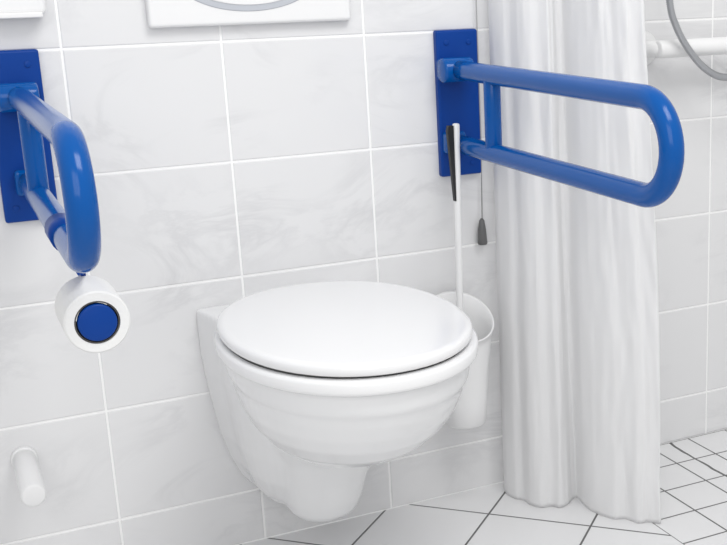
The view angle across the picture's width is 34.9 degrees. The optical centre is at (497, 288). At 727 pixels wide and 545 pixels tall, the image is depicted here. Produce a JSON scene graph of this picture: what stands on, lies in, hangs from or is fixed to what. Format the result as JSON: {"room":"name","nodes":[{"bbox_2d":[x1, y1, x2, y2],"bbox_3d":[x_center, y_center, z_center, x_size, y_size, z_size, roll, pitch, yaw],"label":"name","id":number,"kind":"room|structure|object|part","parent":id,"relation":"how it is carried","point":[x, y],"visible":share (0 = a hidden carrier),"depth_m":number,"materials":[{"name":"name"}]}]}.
{"room":"accessible bathroom","nodes":[
{"label":"accessible bathroom","id":0,"kind":"room"},
{"bbox_2d":[0,0,726,544],"bbox_3d":[-0.371,-0.581,1.944,3.750,2.100,0.100,-9,16,-25],"label":"wall","id":1,"kind":"structure","parent":0,"point":[231,163],"depth_m":1.98,"materials":[{"name":"tile"}]},
{"bbox_2d":[0,0,45,18],"bbox_3d":[-0.818,-0.499,1.655,0.282,0.216,0.039,-9,16,-25],"label":"paper towel dispenser","id":2,"kind":"object","parent":1,"relation":"attached to","point":[9,9],"visible":1,"depth_m":1.71,"materials":[{"name":"white plastic"}]},
{"bbox_2d":[10,446,45,506],"bbox_3d":[-0.744,0.297,1.812,0.041,0.041,0.169,-9,16,-25],"label":"holder","id":3,"kind":"object","parent":1,"relation":"attached to","point":[32,491],"visible":1,"depth_m":1.77,"materials":[{"name":"white plastic"}]},
{"bbox_2d":[0,49,100,272],"bbox_3d":[-0.582,-0.162,1.469,0.080,0.264,0.720,-9,16,-25],"label":"grab rail","id":4,"kind":"object","parent":1,"relation":"attached to","point":[28,124],"visible":0.99,"depth_m":1.54,"materials":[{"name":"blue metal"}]},
{"bbox_3d":[-0.740,-0.236,1.774,0.080,0.264,0.017,-9,16,-25],"label":"wall plate","id":5,"kind":"part","parent":4,"relation":"part of","materials":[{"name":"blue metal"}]},
{"bbox_2d":[44,213,129,352],"bbox_3d":[-0.503,-0.012,1.397,0.076,0.156,0.133,-9,16,-25],"label":"toilet roll holder","id":6,"kind":"object","parent":4,"relation":"attached to","point":[101,327],"visible":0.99,"depth_m":1.35,"materials":[{"name":"white paper"}]},
{"bbox_2d":[145,0,350,27],"bbox_3d":[-0.407,-0.525,1.871,0.339,0.179,0.023,-9,16,-25],"label":"flush plate","id":7,"kind":"object","parent":1,"relation":"attached to","point":[160,13],"visible":1,"depth_m":1.87,"materials":[{"name":"white plastic"}]},
{"bbox_3d":[-0.407,-0.519,1.863,0.250,0.128,0.002,-9,16,-25],"label":"button frame","id":8,"kind":"part","parent":7,"relation":"part of","materials":[{"name":"grey plastic"}]},
{"bbox_2d":[197,281,477,521],"bbox_3d":[-0.244,0.227,1.817,0.376,0.402,0.578,-9,16,-25],"label":"wall-hung toilet","id":9,"kind":"object","parent":1,"relation":"attached to","point":[314,386],"visible":1,"depth_m":1.64,"materials":[{"name":"white ceramic"}]},
{"bbox_3d":[-0.235,0.050,1.741,0.364,0.022,0.496,-9,16,-25],"label":"lid","id":10,"kind":"part","parent":9,"relation":"part of","materials":[{"name":"white plastic"}]},
{"bbox_2d":[476,0,486,244],"bbox_3d":[-0.042,-0.657,2.022,0.045,1.183,0.031,-9,16,-25],"label":"pull cord","id":11,"kind":"object","parent":1,"relation":"attached to","point":[482,235],"visible":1,"depth_m":2.15,"materials":[{"name":"grey plastic"}]},
{"bbox_3d":[-0.043,-0.642,2.028,0.005,1.055,0.002,-9,16,-25],"label":"cord","id":12,"kind":"part","parent":11,"relation":"part of","materials":[{"name":"grey fabric"}]},
{"bbox_2d":[433,29,684,207],"bbox_3d":[0.083,-0.265,1.784,0.088,0.264,0.726,-9,16,-25],"label":"grab rail","id":13,"kind":"object","parent":1,"relation":"attached to","point":[458,72],"visible":0.9,"depth_m":1.79,"materials":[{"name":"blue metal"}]},
{"bbox_3d":[-0.073,-0.340,2.093,0.082,0.264,0.017,-9,16,-25],"label":"wall plate","id":14,"kind":"part","parent":13,"relation":"part of","materials":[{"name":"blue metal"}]},
{"bbox_2d":[645,31,726,64],"bbox_3d":[0.743,-0.534,2.427,1.060,0.068,0.083,-9,16,-25],"label":"wall rail","id":15,"kind":"object","parent":1,"relation":"attached to","point":[658,49],"depth_m":2.21,"materials":[{"name":"white plastic"}]},
{"bbox_2d":[666,0,726,80],"bbox_3d":[0.461,-0.736,2.216,0.411,0.649,0.111,-9,16,-25],"label":"shower hose","id":16,"kind":"object","parent":1,"relation":"attached to","point":[685,44],"visible":1,"depth_m":2.18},
{"bbox_3d":[0.361,-1.351,1.157,0.025,0.025,1.600,-9,16,-25],"label":"rail","id":17,"kind":"object","parent":1,"relation":"attached to","visible":0},
{"bbox_2d":[488,0,660,522],"bbox_3d":[0.122,-0.528,1.949,0.340,1.960,0.075,7,17,30],"label":"shower curtain","id":18,"kind":"object","parent":17,"relation":"hanging from","point":[577,274],"visible":0.9,"depth_m":2.06,"materials":[{"name":"white fabric"}]},
{"bbox_3d":[-0.094,0.089,2.174,0.040,0.060,0.037,-9,16,-25],"label":"wall bracket","id":19,"kind":"object","parent":1,"relation":"attached to","visible":0},
{"bbox_2d":[436,291,493,428],"bbox_3d":[-0.064,0.135,2.125,0.122,0.243,0.122,-9,16,-25],"label":"cup","id":20,"kind":"object","parent":19,"relation":"attached to","point":[470,412],"visible":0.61,"depth_m":2.11,"materials":[{"name":"white plastic"}]},
{"bbox_3d":[-0.066,0.196,2.139,0.060,0.090,0.060,-9,16,-25],"label":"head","id":21,"kind":"object","parent":20,"relation":"in","visible":0},
{"bbox_2d":[452,123,462,309],"bbox_3d":[-0.070,-0.051,2.077,0.023,0.498,0.013,-9,16,-25],"label":"handle","id":22,"kind":"object","parent":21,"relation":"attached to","point":[457,204],"visible":0.52,"depth_m":2.06,"materials":[{"name":"white plastic"}]},
{"bbox_2d":[446,125,456,200],"bbox_3d":[-0.082,-0.222,2.028,0.012,0.135,0.010,-9,16,-25],"label":"grip","id":23,"kind":"object","parent":22,"relation":"attached to","point":[449,129],"visible":1,"depth_m":2.02,"materials":[{"name":"black plastic"}]},
{"bbox_2d":[241,429,726,544],"bbox_3d":[0.401,0.809,0.782,3.750,0.055,3.200,-9,16,-25],"label":"floor","id":24,"kind":"structure","parent":0,"point":[693,471],"depth_m":2.15,"materials":[{"name":"tile"}]}
]}

